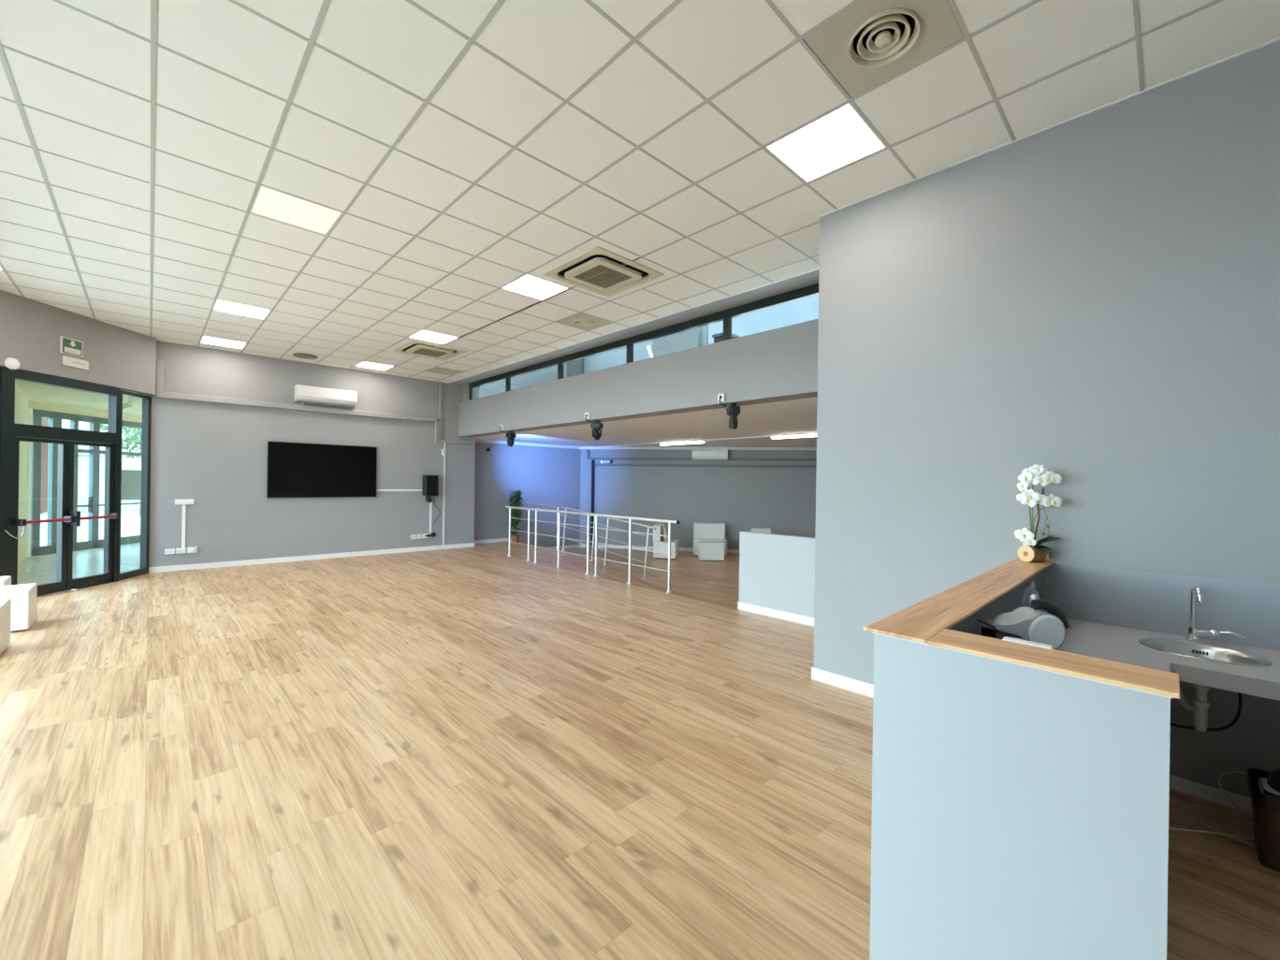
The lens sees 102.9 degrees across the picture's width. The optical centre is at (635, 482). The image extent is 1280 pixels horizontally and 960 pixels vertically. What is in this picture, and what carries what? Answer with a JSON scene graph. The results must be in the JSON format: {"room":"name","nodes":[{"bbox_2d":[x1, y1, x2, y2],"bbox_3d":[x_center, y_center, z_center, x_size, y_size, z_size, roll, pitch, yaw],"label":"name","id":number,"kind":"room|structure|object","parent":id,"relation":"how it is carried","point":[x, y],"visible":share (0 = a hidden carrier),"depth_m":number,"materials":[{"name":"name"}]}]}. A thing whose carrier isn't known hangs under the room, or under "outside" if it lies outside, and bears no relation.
{"room":"community hall","nodes":[
{"label":"community hall","id":0,"kind":"room"},
{"bbox_2d":[14,380,28,569],"bbox_3d":[-10.506,-0.056,8.597,4.661,3.160,0.120,1,0,43],"label":"wall","id":1,"kind":"structure","parent":0,"point":[21,400],"depth_m":9.27,"materials":[{"name":"beige paint"}]},
{"bbox_2d":[26,408,32,557],"bbox_3d":[-12.198,0.014,10.211,0.120,2.970,0.070,1,0,-4],"label":"trim","id":2,"kind":"structure","parent":1,"relation":"attached to","point":[30,411],"depth_m":10.21,"materials":[{"name":"white paint"}]},
{"bbox_2d":[0,290,156,394],"bbox_3d":[-8.043,-2.088,6.974,0.160,1.245,3.121,1,0,-2],"label":"wall exit header","id":3,"kind":"structure","parent":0,"point":[31,330],"depth_m":7.23,"materials":[{"name":"grey paint"}]},
{"bbox_2d":[4,357,20,369],"bbox_3d":[-7.936,-1.509,6.500,0.122,0.150,0.129,1,0,-44],"label":"detector","id":4,"kind":"object","parent":3,"relation":"attached to","point":[11,363],"visible":1,"depth_m":6.47,"materials":[{"name":"white paint"}]},
{"bbox_2d":[59,335,83,357],"bbox_3d":[-7.961,-1.905,7.203,0.028,0.230,0.290,1,0,-2],"label":"exit sign","id":5,"kind":"object","parent":3,"relation":"attached to","point":[67,346],"visible":1,"depth_m":7.19,"materials":[{"name":"green plastic"}]},
{"bbox_2d":[0,366,151,596],"bbox_3d":[-8.045,0.044,7.512,0.291,2.990,2.236,1,0,-5],"label":"door","id":6,"kind":"structure","parent":3,"relation":"in","point":[11,433],"depth_m":7.21,"materials":[{"name":"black metal"}]},
{"bbox_2d":[62,355,88,370],"bbox_3d":[-7.965,-1.695,7.258,0.032,0.130,0.330,1,0,-2],"label":"plate","id":7,"kind":"object","parent":3,"relation":"attached to","point":[69,361],"visible":1,"depth_m":7.24,"materials":[{"name":"white plastic"}]},
{"bbox_2d":[14,379,142,416],"bbox_3d":[-10.848,-1.673,12.485,3.653,0.100,12.569,1,0,-9],"label":"ceiling","id":8,"kind":"structure","parent":0,"point":[33,391],"depth_m":9.80,"materials":[{"name":"beige paint"}]},
{"bbox_2d":[17,534,140,584],"bbox_3d":[-10.679,1.581,10.238,3.876,0.120,11.374,1,0,-37],"label":"floor","id":9,"kind":"structure","parent":0,"point":[41,569],"depth_m":9.55,"materials":[{"name":"tile"}]},
{"bbox_2d":[28,400,142,422],"bbox_3d":[-12.402,-1.582,12.320,0.230,0.205,4.850,1,0,-4],"label":"lintel","id":10,"kind":"object","parent":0,"point":[32,404],"visible":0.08,"depth_m":11.11,"materials":[{"name":"beige paint"}]},
{"bbox_2d":[30,408,142,556],"bbox_3d":[-12.302,0.009,12.133,0.150,2.975,3.680,1,0,-4],"label":"door","id":11,"kind":"structure","parent":10,"relation":"attached to","point":[55,418],"depth_m":10.82,"materials":[{"name":"grey metal"}]},
{"bbox_2d":[145,340,475,567],"bbox_3d":[-6.197,-0.350,10.693,5.890,4.670,0.200,1,0,-44],"label":"wall","id":12,"kind":"structure","parent":0,"point":[213,455],"depth_m":9.90,"materials":[{"name":"grey paint"}]},
{"bbox_2d":[181,504,185,548],"bbox_3d":[-7.912,0.771,8.925,0.046,0.760,0.018,1,0,-44],"label":"conduit","id":13,"kind":"object","parent":12,"relation":"attached to","point":[183,505],"depth_m":8.92,"materials":[{"name":"white plastic"}]},
{"bbox_2d":[174,498,193,504],"bbox_3d":[-7.886,0.344,8.912,0.250,0.095,0.064,1,0,-44],"label":"switch box","id":14,"kind":"object","parent":12,"relation":"attached to","point":[177,501],"visible":1,"depth_m":8.89,"materials":[{"name":"white plastic"}]},
{"bbox_2d":[148,542,474,572],"bbox_3d":[-6.132,1.518,10.634,5.860,0.095,0.013,1,0,-44],"label":"baseboard","id":15,"kind":"structure","parent":12,"relation":"attached to","point":[457,545],"depth_m":10.07,"materials":[{"name":"white paint"}]},
{"bbox_2d":[155,360,475,444],"bbox_3d":[-6.046,-1.493,10.614,5.745,1.080,0.100,1,0,-44],"label":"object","id":16,"kind":"object","parent":12,"relation":"attached to","point":[159,379],"visible":1,"depth_m":9.82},
{"bbox_2d":[266,440,377,497],"bbox_3d":[-6.327,-0.231,10.386,1.930,1.082,0.067,1,0,-44],"label":"television","id":17,"kind":"object","parent":12,"relation":"attached to","point":[295,470],"visible":1,"depth_m":10.29,"materials":[{"name":"black plastic"}]},
{"bbox_2d":[294,384,357,407],"bbox_3d":[-6.259,-1.734,10.329,1.060,0.325,0.214,1,0,-44],"label":"air conditioner","id":18,"kind":"object","parent":12,"relation":"attached to","point":[302,393],"visible":1,"depth_m":10.24,"materials":[{"name":"white plastic"}]},
{"bbox_2d":[376,489,421,491],"bbox_3d":[-5.289,0.180,11.415,0.990,0.035,0.018,1,0,-44],"label":"conduit","id":19,"kind":"object","parent":12,"relation":"attached to","point":[376,489],"depth_m":11.40,"materials":[{"name":"white plastic"}]},
{"bbox_2d":[421,475,440,523],"bbox_3d":[-4.681,0.423,11.799,0.467,1.174,0.306,1,0,-44],"label":"loudspeaker","id":20,"kind":"object","parent":12,"relation":"attached to","point":[430,483],"visible":1,"depth_m":11.64,"materials":[{"name":"black plastic"}]},
{"bbox_2d":[426,476,437,494],"bbox_3d":[-4.637,0.077,11.630,0.260,0.440,0.008,1,0,-44],"label":"grille","id":21,"kind":"object","parent":20,"relation":"attached to","point":[431,481],"depth_m":11.62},
{"bbox_2d":[438,381,442,438],"bbox_3d":[-4.607,-1.685,12.016,0.060,1.344,0.050,1,0,-44],"label":"conduit","id":22,"kind":"object","parent":12,"relation":"attached to","point":[440,383],"visible":1,"depth_m":12.00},
{"bbox_2d":[442,442,445,545],"bbox_3d":[-4.555,0.280,12.114,0.030,2.425,0.020,1,0,-44],"label":"trim","id":23,"kind":"structure","parent":12,"relation":"attached to","point":[444,443],"depth_m":12.11,"materials":[{"name":"white paint"}]},
{"bbox_2d":[447,268,819,383],"bbox_3d":[-1.103,-2.318,8.595,0.020,0.036,9.826,1,0,-44],"label":"trim","id":24,"kind":"structure","parent":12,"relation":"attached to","point":[816,269],"depth_m":6.95,"materials":[{"name":"white paint"}]},
{"bbox_2d":[462,383,479,402],"bbox_3d":[-0.741,-1.932,8.944,0.275,1.350,9.826,1,0,-44],"label":"wall","id":25,"kind":"structure","parent":0,"point":[465,387],"depth_m":12.27,"materials":[{"name":"grey paint"}]},
{"bbox_2d":[468,372,507,400],"bbox_3d":[-3.337,-2.088,11.515,0.060,0.506,1.780,1,0,-44],"label":"window","id":26,"kind":"structure","parent":25,"relation":"in","point":[502,376],"depth_m":11.53,"materials":[{"name":"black metal"}]},
{"bbox_2d":[559,337,628,378],"bbox_3d":[-0.747,-2.050,8.796,0.060,0.506,1.890,1,0,-44],"label":"window","id":27,"kind":"structure","parent":25,"relation":"in","point":[624,342],"depth_m":8.73,"materials":[{"name":"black metal"}]},
{"bbox_2d":[628,309,726,363],"bbox_3d":[0.556,-2.031,7.428,0.060,0.506,1.890,1,0,-44],"label":"window","id":28,"kind":"structure","parent":25,"relation":"in","point":[718,316],"depth_m":7.34,"materials":[{"name":"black metal"}]},
{"bbox_2d":[726,283,818,339],"bbox_3d":[1.887,-2.011,6.030,0.060,0.506,1.970,1,0,-44],"label":"window","id":29,"kind":"structure","parent":25,"relation":"in","point":[812,290],"depth_m":6.26,"materials":[{"name":"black metal"}]},
{"bbox_2d":[473,442,581,547],"bbox_3d":[-3.021,0.459,14.365,3.790,3.200,0.200,1,0,-44],"label":"wall","id":30,"kind":"structure","parent":0,"point":[545,475],"depth_m":14.22,"materials":[{"name":"grey paint"}]},
{"bbox_2d":[473,538,511,543],"bbox_3d":[-3.839,1.550,13.453,1.370,0.095,0.013,1,0,-44],"label":"baseboard","id":31,"kind":"structure","parent":30,"relation":"attached to","point":[500,539],"depth_m":13.47,"materials":[{"name":"white paint"}]},
{"bbox_2d":[475,438,579,449],"bbox_3d":[-3.054,-1.054,14.139,3.940,0.075,0.050,1,0,-44],"label":"trim","id":32,"kind":"structure","parent":30,"relation":"attached to","point":[476,440],"depth_m":14.18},
{"bbox_2d":[480,357,583,397],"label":"window","id":33,"kind":"structure","parent":0,"point":[576,367],"depth_m":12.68,"materials":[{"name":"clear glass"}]},
{"bbox_2d":[458,319,818,436],"bbox_3d":[-0.779,-1.465,8.915,0.340,0.815,9.826,1,0,-44],"label":"beam","id":34,"kind":"structure","parent":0,"point":[780,364],"depth_m":7.35,"materials":[{"name":"grey paint"}]},
{"bbox_2d":[505,430,515,446],"bbox_3d":[-2.657,-0.957,10.769,0.191,0.417,0.210,1,0,29],"label":"light","id":35,"kind":"object","parent":34,"relation":"hanging from","point":[510,435],"visible":0.97,"depth_m":10.71,"materials":[{"name":"black plastic"}]},
{"bbox_2d":[590,420,603,439],"bbox_3d":[-0.664,-0.927,8.707,0.210,0.418,0.193,1,0,8],"label":"light","id":36,"kind":"object","parent":34,"relation":"hanging from","point":[597,427],"visible":1,"depth_m":8.64,"materials":[{"name":"black plastic"}]},
{"bbox_2d":[725,403,740,429],"bbox_3d":[1.251,-0.902,6.654,0.191,0.413,0.210,1,0,1],"label":"light","id":37,"kind":"object","parent":34,"relation":"hanging from","point":[733,411],"visible":0.99,"depth_m":6.58,"materials":[{"name":"black plastic"}]},
{"bbox_2d":[0,540,1279,959],"bbox_3d":[-1.417,1.845,6.535,11.000,0.420,13.380,1,0,-44],"label":"floor","id":38,"kind":"structure","parent":0,"point":[476,752],"depth_m":2.81,"materials":[{"name":"brown wood"}]},
{"bbox_2d":[0,597,11,654],"bbox_3d":[-6.026,1.342,4.555,0.505,0.455,0.520,1,0,-44],"label":"seat","id":39,"kind":"object","parent":38,"relation":"on","point":[5,603],"visible":1,"depth_m":4.72,"materials":[{"name":"white plastic"}]},
{"bbox_2d":[0,575,11,585],"bbox_3d":[-7.403,1.324,5.700,0.490,0.450,0.400,1,0,-44],"label":"seat","id":40,"kind":"object","parent":38,"relation":"on","point":[4,580],"visible":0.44,"depth_m":5.83,"materials":[{"name":"white plastic"}]},
{"bbox_2d":[0,582,37,632],"bbox_3d":[-6.749,1.346,5.378,0.514,0.425,0.510,1,0,-44],"label":"seat","id":41,"kind":"object","parent":38,"relation":"on","point":[23,597],"visible":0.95,"depth_m":5.35,"materials":[{"name":"white plastic"}]},
{"bbox_2d":[507,490,523,543],"bbox_3d":[-3.201,0.909,13.516,0.464,1.396,0.492,1,0,-44],"label":"potted plant","id":42,"kind":"object","parent":38,"relation":"on","point":[516,513],"visible":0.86,"depth_m":13.47,"materials":[{"name":"green plant"}]},
{"bbox_2d":[579,449,590,544],"bbox_3d":[-1.583,0.479,15.739,0.380,3.200,0.500,1,0,0],"label":"pier","id":43,"kind":"object","parent":38,"relation":"on","point":[585,468],"visible":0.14,"depth_m":15.49,"materials":[{"name":"grey paint"}]},
{"bbox_2d":[521,503,656,578],"bbox_3d":[-1.326,1.237,11.769,0.090,1.318,4.952,1,0,-44],"label":"ramp railing","id":44,"kind":"object","parent":38,"relation":"on","point":[558,506],"visible":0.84,"depth_m":11.11,"materials":[{"name":"metal"}]},
{"bbox_2d":[505,506,679,593],"bbox_3d":[-1.115,1.091,9.390,0.100,1.094,5.045,1,0,-44],"label":"railing","id":45,"kind":"object","parent":38,"relation":"on","point":[596,516],"visible":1,"depth_m":9.04,"materials":[{"name":"metal"}]},
{"bbox_2d":[863,557,1179,959],"bbox_3d":[1.856,1.083,2.247,2.429,1.200,0.708,1,0,-44],"label":"reception counter","id":46,"kind":"object","parent":38,"relation":"on","point":[1020,792],"depth_m":1.40,"materials":[{"name":"grey paint"}]},
{"bbox_2d":[1014,464,1062,562],"bbox_3d":[2.528,0.194,3.166,0.258,0.604,0.172,1,0,-13],"label":"orchid","id":47,"kind":"object","parent":46,"relation":"on","point":[1032,550],"visible":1,"depth_m":3.15,"materials":[{"name":"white plant"}]},
{"bbox_2d":[1056,618,1279,700],"bbox_3d":[2.285,0.871,1.880,2.296,0.075,1.553,1,0,-44],"label":"countertop","id":48,"kind":"structure","parent":46,"relation":"attached to","point":[1119,644],"depth_m":2.43,"materials":[{"name":"grey laminate"}]},
{"bbox_2d":[975,594,1069,650],"bbox_3d":[1.539,0.634,2.011,0.327,0.378,0.124,1,0,0],"label":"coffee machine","id":49,"kind":"object","parent":48,"relation":"on","point":[1032,624],"visible":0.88,"depth_m":1.96,"materials":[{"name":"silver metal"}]},
{"bbox_2d":[1138,638,1272,666],"bbox_3d":[2.807,0.911,2.535,0.363,0.151,0.444,1,0,-44],"label":"sink","id":50,"kind":"object","parent":48,"relation":"in","point":[1191,649],"visible":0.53,"depth_m":2.61,"materials":[{"name":"metal"}]},
{"bbox_2d":[1176,683,1209,731],"bbox_3d":[2.856,1.112,2.688,0.105,0.249,0.377,1,0,27],"label":"sink drain","id":51,"kind":"object","parent":50,"relation":"attached to","point":[1200,706],"visible":0.82,"depth_m":2.52,"materials":[{"name":"grey plastic"}]},
{"bbox_2d":[1170,692,1242,730],"bbox_3d":[2.965,1.125,2.710,0.071,0.419,0.328,1,0,-21],"label":"hose","id":52,"kind":"object","parent":50,"relation":"attached to","point":[1239,711],"visible":0.52,"depth_m":2.60,"materials":[{"name":"black plastic"}]},
{"bbox_2d":[1184,584,1247,642],"bbox_3d":[2.995,0.692,2.635,0.111,0.302,0.215,1,0,-44],"label":"tap","id":53,"kind":"object","parent":48,"relation":"on","point":[1193,632],"visible":1,"depth_m":2.69,"materials":[{"name":"silver metal"}]},
{"bbox_2d":[1168,826,1254,840],"bbox_3d":[2.749,1.689,2.464,0.555,0.009,0.015,1,0,12],"label":"cable","id":54,"kind":"object","parent":38,"relation":"on","point":[1176,828],"visible":0.6,"depth_m":2.46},
{"bbox_2d":[1180,804,1255,847],"bbox_3d":[2.918,1.689,2.531,0.319,0.015,0.294,1,0,-44],"label":"cable","id":55,"kind":"object","parent":38,"relation":"on","point":[1184,806],"visible":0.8,"depth_m":2.56,"materials":[{"name":"plastic"}]},
{"bbox_2d":[1247,767,1279,872],"bbox_3d":[2.930,1.476,2.238,0.296,0.436,0.306,1,0,-44],"label":"waste bin","id":56,"kind":"object","parent":38,"relation":"on","point":[1264,786],"visible":1,"depth_m":2.25,"materials":[{"name":"brown plastic"}]},
{"bbox_2d":[0,0,1279,385],"bbox_3d":[-2.434,-2.347,5.163,7.650,0.054,13.020,1,0,-44],"label":"ceiling","id":57,"kind":"structure","parent":0,"point":[463,149],"depth_m":3.46,"materials":[{"name":"white tile"}]},
{"bbox_2d":[200,335,246,349],"bbox_3d":[-7.074,-2.397,8.752,0.582,0.014,0.582,1,0,-44],"label":"recessed light","id":58,"kind":"object","parent":57,"relation":"in","point":[205,340],"visible":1,"depth_m":8.76,"materials":[{"name":"white paint"}]},
{"bbox_2d":[213,299,270,319],"bbox_3d":[-5.419,-2.372,7.015,0.582,0.014,0.582,1,0,-44],"label":"recessed light","id":59,"kind":"object","parent":57,"relation":"in","point":[220,305],"visible":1,"depth_m":7.02,"materials":[{"name":"white paint"}]},
{"bbox_2d":[249,185,342,234],"bbox_3d":[-2.936,-2.336,4.408,0.582,0.014,0.582,1,0,-44],"label":"recessed light","id":60,"kind":"object","parent":57,"relation":"in","point":[269,203],"visible":1,"depth_m":4.40,"materials":[{"name":"white paint"}]},
{"bbox_2d":[284,349,326,360],"bbox_3d":[-6.205,-2.415,9.580,0.576,0.128,0.576,1,0,-44],"label":"ceiling vent","id":61,"kind":"object","parent":57,"relation":"in","point":[291,353],"visible":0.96,"depth_m":9.54,"materials":[{"name":"beige metal"}]},
{"bbox_2d":[356,361,392,370],"bbox_3d":[-5.336,-2.372,10.408,0.582,0.014,0.582,1,0,-44],"label":"recessed light","id":62,"kind":"object","parent":57,"relation":"in","point":[363,364],"visible":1,"depth_m":10.43,"materials":[{"name":"white paint"}]},
{"bbox_2d":[384,337,476,362],"bbox_3d":[-3.671,-2.333,9.094,1.176,0.060,1.176,1,0,-44],"label":"air conditioner","id":63,"kind":"object","parent":57,"relation":"attached to","point":[410,346],"visible":0.99,"depth_m":8.99,"materials":[{"name":"beige plastic"}]},
{"bbox_2d":[412,348,447,357],"bbox_3d":[-3.671,-2.317,9.094,0.480,0.028,0.480,1,0,-44],"label":"grille","id":64,"kind":"object","parent":63,"relation":"attached to","point":[431,353],"depth_m":9.11,"materials":[{"name":"beige plastic"}]},
{"bbox_2d":[408,330,457,344],"bbox_3d":[-3.267,-2.342,8.236,0.582,0.014,0.582,1,0,-44],"label":"recessed light","id":65,"kind":"object","parent":57,"relation":"in","point":[423,335],"visible":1,"depth_m":8.24,"materials":[{"name":"white paint"}]},
{"bbox_2d":[425,366,462,375],"bbox_3d":[-4.053,-2.385,10.801,0.576,0.128,0.576,1,0,-44],"label":"ceiling vent","id":66,"kind":"object","parent":57,"relation":"in","point":[437,370],"visible":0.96,"depth_m":10.79,"materials":[{"name":"beige metal"}]},
{"bbox_2d":[502,274,568,300],"bbox_3d":[-1.198,-2.312,6.063,0.582,0.014,0.582,1,0,-44],"label":"recessed light","id":67,"kind":"object","parent":57,"relation":"in","point":[529,285],"visible":1,"depth_m":6.06,"materials":[{"name":"white paint"}]},
{"bbox_2d":[557,312,611,330],"bbox_3d":[-0.743,-2.337,7.325,0.576,0.128,0.576,1,0,-44],"label":"ceiling vent","id":68,"kind":"object","parent":57,"relation":"in","point":[583,321],"visible":0.98,"depth_m":7.31,"materials":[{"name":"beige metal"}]},
{"bbox_2d":[528,237,678,300],"bbox_3d":[-0.361,-2.285,5.619,1.176,0.060,1.176,1,0,-44],"label":"air conditioner","id":69,"kind":"object","parent":57,"relation":"attached to","point":[594,267],"visible":1,"depth_m":5.51,"materials":[{"name":"beige plastic"}]},
{"bbox_2d":[574,264,632,288],"bbox_3d":[-0.361,-2.269,5.619,0.480,0.028,0.480,1,0,-44],"label":"grille","id":70,"kind":"object","parent":69,"relation":"attached to","point":[600,276],"depth_m":5.62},
{"bbox_2d":[765,102,886,182],"bbox_3d":[1.284,-2.275,3.457,0.582,0.014,0.582,1,0,-44],"label":"recessed light","id":71,"kind":"object","parent":57,"relation":"in","point":[841,138],"visible":1,"depth_m":3.44,"materials":[{"name":"white paint"}]},
{"bbox_2d":[803,0,963,97],"bbox_3d":[1.264,-2.306,2.608,0.576,0.128,0.576,1,0,-44],"label":"ceiling vent","id":72,"kind":"object","parent":57,"relation":"in","point":[870,42],"visible":1,"depth_m":2.62,"materials":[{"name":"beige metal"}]},
{"bbox_2d":[472,396,817,447],"bbox_3d":[2.052,-1.118,12.361,9.200,0.200,11.306,1,0,-44],"label":"ceiling","id":73,"kind":"structure","parent":0,"point":[792,416],"depth_m":10.17,"materials":[{"name":"paint"}]},
{"bbox_2d":[583,327,697,373],"bbox_3d":[0.203,-2.714,11.860,1.840,2.940,2.290,1,0,-44],"label":"wall","id":74,"kind":"structure","parent":73,"relation":"on","point":[685,340],"depth_m":11.07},
{"bbox_2d":[658,439,705,445],"bbox_3d":[1.144,-0.994,12.863,0.140,0.075,1.470,1,0,-44],"label":"light","id":75,"kind":"object","parent":73,"relation":"attached to","point":[693,441],"visible":1,"depth_m":12.76,"materials":[{"name":"white paint"}]},
{"bbox_2d":[697,324,708,347],"bbox_3d":[1.042,-2.531,7.932,0.170,2.600,0.170,1,0,-44],"label":"post","id":76,"kind":"object","parent":73,"relation":"on","point":[702,331],"visible":0.02,"depth_m":7.86,"materials":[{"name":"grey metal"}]},
{"bbox_2d":[712,332,739,343],"bbox_3d":[1.397,-1.761,7.984,0.340,1.070,0.270,1,0,-44],"label":"duct","id":77,"kind":"object","parent":73,"relation":"on","point":[719,337],"visible":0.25,"depth_m":7.90,"materials":[{"name":"grey metal"}]},
{"bbox_2d":[769,432,816,438],"bbox_3d":[3.437,-0.960,10.456,0.140,0.075,1.520,1,0,-44],"label":"light","id":78,"kind":"object","parent":73,"relation":"attached to","point":[811,434],"visible":0.59,"depth_m":10.54,"materials":[{"name":"white paint"}]},
{"bbox_2d":[770,434,816,438],"bbox_3d":[3.437,-0.946,10.456,0.110,0.047,1.460,1,0,-44],"label":"diffuser","id":79,"kind":"object","parent":78,"relation":"attached to","point":[783,436],"depth_m":10.60,"materials":[{"name":"white plastic"}]},
{"bbox_2d":[561,547,739,609],"bbox_3d":[2.116,2.093,12.334,8.880,0.120,10.900,1,0,-44],"label":"floor","id":80,"kind":"structure","parent":0,"point":[712,582],"depth_m":11.50,"materials":[{"name":"brown wood"}]},
{"bbox_2d":[653,523,679,559],"bbox_3d":[0.808,1.577,13.666,0.620,0.875,0.750,1,0,11],"label":"armchair","id":81,"kind":"object","parent":80,"relation":"on","point":[660,545],"visible":0.91,"depth_m":13.34,"materials":[{"name":"white leather"}]},
{"bbox_2d":[661,523,668,540],"bbox_3d":[0.803,1.347,13.719,0.191,0.434,0.500,1,0,11],"label":"cushion","id":82,"kind":"object","parent":81,"relation":"on","point":[664,528],"visible":0.81,"depth_m":13.49,"materials":[{"name":"beige fabric"}]},
{"bbox_2d":[692,522,727,555],"bbox_3d":[2.058,1.594,14.257,0.910,0.875,0.620,1,0,3],"label":"armchair","id":83,"kind":"object","parent":80,"relation":"on","point":[702,531],"visible":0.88,"depth_m":14.35,"materials":[{"name":"white plastic"}]},
{"bbox_2d":[698,540,724,561],"bbox_3d":[1.962,1.793,13.350,0.630,0.475,0.500,1,0,0],"label":"pouf","id":84,"kind":"object","parent":80,"relation":"on","point":[707,550],"visible":1,"depth_m":13.10,"materials":[{"name":"white leather"}]},
{"bbox_2d":[751,527,770,533],"bbox_3d":[3.169,1.611,12.803,0.500,0.875,0.620,1,0,2],"label":"armchair","id":85,"kind":"object","parent":80,"relation":"on","point":[757,530],"visible":0.16,"depth_m":12.90,"materials":[{"name":"white leather"}]},
{"bbox_2d":[589,449,816,549],"bbox_3d":[1.978,0.530,15.022,7.492,3.200,0.200,1,0,10],"label":"wall","id":86,"kind":"structure","parent":0,"point":[782,501],"depth_m":14.93,"materials":[{"name":"grey paint"}]},
{"bbox_2d":[590,460,594,548],"bbox_3d":[-1.317,0.658,15.439,0.082,2.650,0.084,1,0,-44],"label":"downpipe","id":87,"kind":"object","parent":86,"relation":"attached to","point":[592,461],"visible":0.89,"depth_m":15.40,"materials":[{"name":"black metal"}]},
{"bbox_2d":[597,544,739,552],"bbox_3d":[2.235,1.987,14.866,6.892,0.095,0.013,1,0,10],"label":"baseboard","id":88,"kind":"structure","parent":86,"relation":"attached to","point":[599,545],"depth_m":15.18,"materials":[{"name":"white paint"}]},
{"bbox_2d":[579,446,816,450],"bbox_3d":[1.959,-0.983,14.832,7.510,0.075,0.060,1,0,9],"label":"trim","id":89,"kind":"structure","parent":86,"relation":"attached to","point":[580,447],"depth_m":14.81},
{"bbox_2d":[590,463,816,467],"bbox_3d":[2.096,-0.483,14.861,7.050,0.070,0.070,1,0,10],"label":"conduit","id":90,"kind":"object","parent":86,"relation":"attached to","point":[595,464],"visible":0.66,"depth_m":14.84,"materials":[{"name":"grey metal"}]},
{"bbox_2d":[597,457,816,461],"bbox_3d":[2.099,-0.673,14.861,7.050,0.070,0.070,1,0,10],"label":"conduit","id":91,"kind":"object","parent":86,"relation":"attached to","point":[651,458],"visible":0.63,"depth_m":14.93,"materials":[{"name":"grey metal"}]},
{"bbox_2d":[692,449,727,460],"bbox_3d":[2.144,-0.790,14.791,1.020,0.314,0.204,1,0,10],"label":"air conditioner","id":92,"kind":"object","parent":86,"relation":"attached to","point":[697,454],"visible":1,"depth_m":14.71,"materials":[{"name":"white plastic"}]},
{"bbox_2d":[739,530,814,626],"bbox_3d":[2.034,1.346,6.116,0.120,1.375,1.836,1,0,-44],"label":"wall","id":93,"kind":"structure","parent":0,"point":[777,572],"depth_m":6.33,"materials":[{"name":"grey paint"}]},
{"bbox_2d":[737,601,814,625],"bbox_3d":[1.977,1.636,6.076,0.013,0.095,1.851,1,0,-44],"label":"baseboard","id":94,"kind":"structure","parent":93,"relation":"attached to","point":[778,614],"depth_m":6.31,"materials":[{"name":"white paint"}]},
{"bbox_2d":[813,41,1279,798],"bbox_3d":[2.682,-0.221,3.307,0.200,4.670,3.094,1,0,-44],"label":"wall","id":95,"kind":"structure","parent":0,"point":[1093,299],"depth_m":3.14,"materials":[{"name":"grey paint"}]},
{"bbox_2d":[811,667,873,697],"bbox_3d":[1.987,1.636,3.854,0.013,0.095,1.407,1,0,-44],"label":"baseboard","id":96,"kind":"structure","parent":95,"relation":"attached to","point":[850,684],"depth_m":4.16,"materials":[{"name":"white paint"}]},
{"bbox_2d":[816,37,1279,218],"bbox_3d":[2.624,-2.253,3.237,0.020,0.016,3.114,1,0,-44],"label":"trim","id":97,"kind":"structure","parent":95,"relation":"attached to","point":[1278,38],"depth_m":3.14,"materials":[{"name":"white paint"}]},
{"bbox_2d":[1043,562,1279,651],"bbox_3d":[3.123,0.717,2.675,0.011,0.417,1.553,1,0,-44],"label":"backsplash","id":98,"kind":"structure","parent":95,"relation":"attached to","point":[1157,602],"depth_m":2.85,"materials":[{"name":"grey paint"}]},
{"bbox_2d":[1169,774,1252,814],"bbox_3d":[3.110,1.663,2.675,0.013,0.075,1.550,1,0,-44],"label":"baseboard","id":99,"kind":"structure","parent":95,"relation":"attached to","point":[1204,792],"depth_m":2.72,"materials":[{"name":"white paint"}]},
{"bbox_2d":[1218,770,1248,816],"bbox_3d":[3.129,1.592,2.586,0.059,0.212,0.238,1,0,-44],"label":"cable","id":100,"kind":"object","parent":95,"relation":"attached to","point":[1226,772],"visible":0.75,"depth_m":2.65,"materials":[{"name":"black rubber"}]},
{"label":"outside","id":101,"kind":"structure","parent":0,"visible":0},
{"bbox_2d":[40,509,140,538],"bbox_3d":[-14.162,1.584,0.344,100.000,0.140,100.000,1,0,-44],"label":"ground","id":102,"kind":"structure","parent":101,"point":[130,519],"depth_m":17.67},
{"bbox_2d":[40,417,48,513],"bbox_3d":[-28.707,-2.556,23.031,3.350,7.710,7.200,1,0,-44],"label":"house","id":103,"kind":"structure","parent":102,"relation":"on","point":[45,420],"depth_m":22.38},
{"bbox_2d":[77,452,141,509],"bbox_3d":[-26.576,-0.077,29.929,9.400,2.810,8.200,1,0,-44],"label":"garage","id":104,"kind":"structure","parent":102,"relation":"on","point":[131,468],"depth_m":25.37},
{"bbox_2d":[100,423,141,515],"bbox_3d":[-20.797,-1.347,21.556,3.041,5.538,3.046,1,0,-44],"label":"street tree","id":105,"kind":"object","parent":102,"relation":"on","point":[135,439],"visible":0.1,"depth_m":21.07,"materials":[{"name":"green plant"}]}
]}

